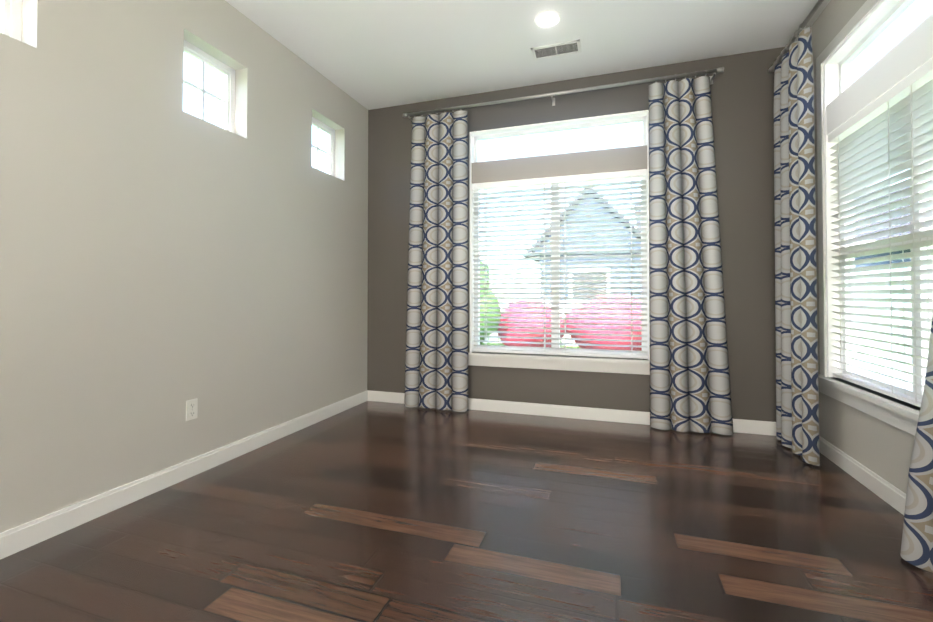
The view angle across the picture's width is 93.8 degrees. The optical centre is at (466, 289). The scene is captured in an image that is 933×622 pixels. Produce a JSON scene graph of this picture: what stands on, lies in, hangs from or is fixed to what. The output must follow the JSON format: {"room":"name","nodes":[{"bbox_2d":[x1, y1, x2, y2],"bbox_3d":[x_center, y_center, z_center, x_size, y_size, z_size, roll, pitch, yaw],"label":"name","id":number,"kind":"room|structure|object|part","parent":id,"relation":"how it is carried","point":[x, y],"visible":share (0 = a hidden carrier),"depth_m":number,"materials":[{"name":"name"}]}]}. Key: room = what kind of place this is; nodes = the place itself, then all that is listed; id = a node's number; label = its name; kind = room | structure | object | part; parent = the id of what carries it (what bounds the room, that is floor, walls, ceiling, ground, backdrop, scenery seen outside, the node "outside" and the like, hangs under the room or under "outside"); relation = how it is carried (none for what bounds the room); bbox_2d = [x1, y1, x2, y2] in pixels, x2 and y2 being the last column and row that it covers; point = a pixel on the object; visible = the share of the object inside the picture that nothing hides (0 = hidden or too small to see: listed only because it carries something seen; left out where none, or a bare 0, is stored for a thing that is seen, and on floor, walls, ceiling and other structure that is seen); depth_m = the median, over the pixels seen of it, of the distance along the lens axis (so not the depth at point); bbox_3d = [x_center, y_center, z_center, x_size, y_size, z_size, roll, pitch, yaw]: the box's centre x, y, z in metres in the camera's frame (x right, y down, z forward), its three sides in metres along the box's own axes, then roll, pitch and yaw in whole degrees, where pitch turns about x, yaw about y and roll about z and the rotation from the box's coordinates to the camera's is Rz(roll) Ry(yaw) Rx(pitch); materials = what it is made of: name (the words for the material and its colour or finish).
{"room":"empty living room","nodes":[
{"label":"empty living room","id":0,"kind":"room"},
{"bbox_2d":[0,0,367,532],"bbox_3d":[-2.099,-0.395,1.274,0.150,2.920,6.600,0,-1,18],"label":"wall","id":1,"kind":"structure","parent":0,"point":[164,257],"depth_m":2.35,"materials":[{"name":"beige paint"}]},
{"bbox_2d":[0,0,21,40],"bbox_3d":[-2.021,-1.268,1.682,0.040,0.480,0.460,0,-1,18],"label":"window","id":2,"kind":"structure","parent":1,"relation":"in","point":[11,19],"depth_m":1.86,"materials":[{"name":"white plastic"}]},
{"bbox_2d":[0,390,367,559],"bbox_3d":[-2.022,1.015,1.227,0.014,0.100,6.600,0,-1,18],"label":"baseboard","id":3,"kind":"structure","parent":1,"relation":"attached to","point":[14,540],"depth_m":2.27,"materials":[{"name":"white wood"}]},
{"bbox_2d":[186,398,197,420],"bbox_3d":[-1.594,0.700,2.533,0.008,0.115,0.070,0,-1,18],"label":"electrical outlet","id":4,"kind":"object","parent":1,"relation":"attached to","point":[191,409],"visible":1,"depth_m":2.53,"materials":[{"name":"white plastic"}]},
{"bbox_2d":[183,40,234,132],"bbox_3d":[-1.667,-1.252,2.755,0.040,0.480,0.460,0,-1,18],"label":"window","id":5,"kind":"structure","parent":1,"relation":"in","point":[204,58],"depth_m":2.83,"materials":[{"name":"white plastic"}]},
{"bbox_3d":[-1.667,-1.252,2.755,0.004,0.410,0.390,0,-1,18],"label":"window glass","id":6,"kind":"part","parent":5,"relation":"part of","materials":[{"name":"glass"}]},
{"bbox_2d":[312,117,334,176],"bbox_3d":[-1.312,-1.236,3.828,0.040,0.480,0.460,0,-1,18],"label":"window","id":7,"kind":"structure","parent":1,"relation":"in","point":[323,127],"depth_m":3.98,"materials":[{"name":"white plastic"}]},
{"bbox_3d":[-1.313,-1.236,3.828,0.004,0.410,0.390,0,-1,18],"label":"window glass","id":8,"kind":"part","parent":7,"relation":"part of","materials":[{"name":"glass"}]},
{"bbox_2d":[0,401,932,621],"bbox_3d":[-0.295,1.086,0.655,3.950,0.060,6.900,0,-1,18],"label":"floor","id":9,"kind":"structure","parent":0,"point":[371,511],"depth_m":1.89,"materials":[{"name":"brown wood"}]},
{"bbox_2d":[225,0,830,109],"bbox_3d":[-0.295,-1.913,0.700,3.950,0.100,6.900,0,-1,18],"label":"ceiling","id":10,"kind":"structure","parent":0,"point":[371,54],"depth_m":3.15,"materials":[{"name":"white paint"}]},
{"bbox_2d":[534,10,560,27],"bbox_3d":[0.548,-1.823,2.948,0.176,0.013,0.176,0,-1,18],"label":"recessed light","id":11,"kind":"object","parent":10,"relation":"in","point":[547,18],"visible":0.96,"depth_m":2.94,"materials":[{"name":"white"}]},
{"bbox_2d":[531,39,580,59],"bbox_3d":[0.683,-1.819,3.324,0.360,0.010,0.170,0,-1,18],"label":"ceiling vent","id":12,"kind":"object","parent":10,"relation":"in","point":[557,49],"visible":1,"depth_m":3.32,"materials":[{"name":"white metal"}]},
{"bbox_2d":[367,47,788,421],"bbox_3d":[0.764,-0.355,3.881,3.950,2.920,0.150,0,-1,18],"label":"wall","id":13,"kind":"structure","parent":0,"point":[742,93],"depth_m":3.64,"materials":[{"name":"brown paint"}]},
{"bbox_2d":[468,352,649,374],"bbox_3d":[0.776,0.641,3.823,1.650,0.115,0.175,0,-1,18],"label":"window sill","id":14,"kind":"structure","parent":13,"relation":"attached to","point":[599,364],"depth_m":3.74,"materials":[{"name":"white wood"}]},
{"bbox_2d":[470,110,649,359],"bbox_3d":[0.784,-0.441,3.863,1.550,2.050,0.125,0,-1,18],"label":"window","id":15,"kind":"structure","parent":13,"relation":"in","point":[624,158],"depth_m":3.85,"materials":[{"name":"white"}]},
{"bbox_2d":[472,169,647,357],"bbox_3d":[0.775,-0.206,3.832,1.502,1.556,0.072,0,-1,18],"label":"window blinds","id":16,"kind":"object","parent":15,"relation":"attached to","point":[630,174],"visible":1,"depth_m":3.81,"materials":[{"name":"white plastic"}]},
{"bbox_2d":[403,67,723,119],"bbox_3d":[0.689,-1.640,3.769,2.682,0.065,0.147,0,-1,18],"label":"curtain rod","id":17,"kind":"object","parent":13,"relation":"attached to","point":[656,79],"visible":1,"depth_m":3.64,"materials":[{"name":"silver metal"}]},
{"bbox_2d":[404,111,467,411],"bbox_3d":[-0.289,-0.259,4.020,0.633,2.708,0.078,0,-1,18],"label":"curtain","id":18,"kind":"object","parent":17,"relation":"hanging from","point":[436,368],"visible":1,"depth_m":4.00,"materials":[{"name":"white fabric"}]},
{"bbox_2d":[648,76,732,434],"bbox_3d":[1.717,-0.269,3.353,0.576,2.708,0.087,0,-1,18],"label":"curtain","id":19,"kind":"object","parent":17,"relation":"hanging from","point":[689,378],"visible":1,"depth_m":3.35,"materials":[{"name":"white fabric"}]},
{"bbox_2d":[368,390,775,435],"bbox_3d":[0.738,1.053,3.782,3.650,0.100,0.014,0,-1,18],"label":"baseboard","id":20,"kind":"structure","parent":13,"relation":"attached to","point":[739,425],"depth_m":3.73,"materials":[{"name":"white wood"}]},
{"bbox_2d":[811,0,918,493],"bbox_3d":[1.509,-0.412,0.081,0.150,2.920,6.600,0,-1,18],"label":"wall","id":21,"kind":"structure","parent":0,"point":[882,449],"depth_m":2.55,"materials":[{"name":"beige paint"}]},
{"bbox_2d":[768,0,823,72],"bbox_3d":[1.976,-1.665,2.060,0.192,0.065,2.607,0,-1,18],"label":"curtain rod","id":22,"kind":"object","parent":21,"relation":"attached to","point":[800,29],"visible":0.69,"depth_m":2.84,"materials":[{"name":"silver metal"}]},
{"bbox_2d":[774,26,819,465],"bbox_3d":[2.208,-0.275,2.959,0.094,2.708,0.595,0,-1,18],"label":"curtain","id":23,"kind":"object","parent":22,"relation":"hanging from","point":[797,399],"visible":1,"depth_m":2.85,"materials":[{"name":"white fabric"}]},
{"bbox_2d":[900,313,932,572],"bbox_3d":[1.667,-0.299,1.399,0.118,2.708,0.860,0,-1,18],"label":"curtain","id":24,"kind":"object","parent":22,"relation":"hanging from","point":[917,544],"visible":0.96,"depth_m":1.63,"materials":[{"name":"white fabric"}]},
{"bbox_2d":[819,436,905,514],"bbox_3d":[1.431,0.998,0.085,0.014,0.100,6.600,0,-1,18],"label":"baseboard","id":25,"kind":"structure","parent":21,"relation":"attached to","point":[893,496],"depth_m":2.39,"materials":[{"name":"white wood"}]},
{"bbox_2d":[818,373,920,435],"bbox_3d":[2.145,0.616,2.109,0.175,0.115,1.740,0,-1,18],"label":"window sill","id":26,"kind":"structure","parent":21,"relation":"attached to","point":[899,415],"depth_m":2.30,"materials":[{"name":"white wood"}]},
{"bbox_2d":[816,0,932,399],"bbox_3d":[2.162,-0.502,2.120,0.139,2.120,1.640,0,-1,18],"label":"window","id":27,"kind":"structure","parent":21,"relation":"in","point":[841,99],"depth_m":2.63,"materials":[{"name":"white"}]},
{"bbox_2d":[828,58,932,406],"bbox_3d":[2.141,-0.232,2.123,0.072,1.556,1.452,0,-1,18],"label":"window blinds","id":28,"kind":"object","parent":27,"relation":"attached to","point":[887,134],"visible":1,"depth_m":2.26,"materials":[{"name":"white plastic"}]},
{"label":"outside","id":29,"kind":"structure","parent":0,"visible":0},
{"bbox_2d":[481,337,580,348],"bbox_3d":[4.835,1.657,14.013,85.000,0.100,90.000,0,-1,18],"label":"ground","id":30,"kind":"structure","parent":29,"point":[488,343],"depth_m":12.46,"materials":[{"name":"green plant"}]},
{"bbox_2d":[480,262,500,344],"bbox_3d":[-0.487,0.333,10.940,2.785,2.987,2.670,0,-1,18],"label":"bush","id":31,"kind":"object","parent":30,"relation":"on","point":[489,319],"depth_m":10.40,"materials":[{"name":"green plant"}]},
{"bbox_2d":[497,300,564,346],"bbox_3d":[1.674,0.989,11.286,1.818,1.417,1.950,0,-1,18],"label":"bush","id":32,"kind":"object","parent":30,"relation":"on","point":[527,325],"depth_m":10.67,"materials":[{"name":"pink plant"}]},
{"bbox_2d":[483,301,589,345],"bbox_3d":[0.949,0.964,12.817,14.380,1.250,0.070,0,-1,18],"label":"fence","id":33,"kind":"object","parent":30,"relation":"on","point":[506,305],"depth_m":12.21,"materials":[{"name":"white"}]},
{"bbox_2d":[566,295,641,350],"bbox_3d":[3.472,0.905,10.610,2.076,1.576,1.933,0,-1,18],"label":"bush","id":34,"kind":"object","parent":30,"relation":"on","point":[605,327],"depth_m":9.89,"materials":[{"name":"pink plant"}]},
{"bbox_2d":[522,183,910,340],"bbox_3d":[9.986,-0.974,15.299,14.600,5.200,8.400,0,-1,18],"label":"house","id":35,"kind":"structure","parent":30,"relation":"on","point":[639,269],"depth_m":13.14,"materials":[{"name":"blue"}]},
{"bbox_2d":[855,268,912,387],"bbox_3d":[5.366,0.543,3.102,0.070,1.800,15.585,0,-1,18],"label":"fence","id":36,"kind":"object","parent":30,"relation":"on","point":[899,366],"depth_m":6.88,"materials":[{"name":"white"}]}
]}

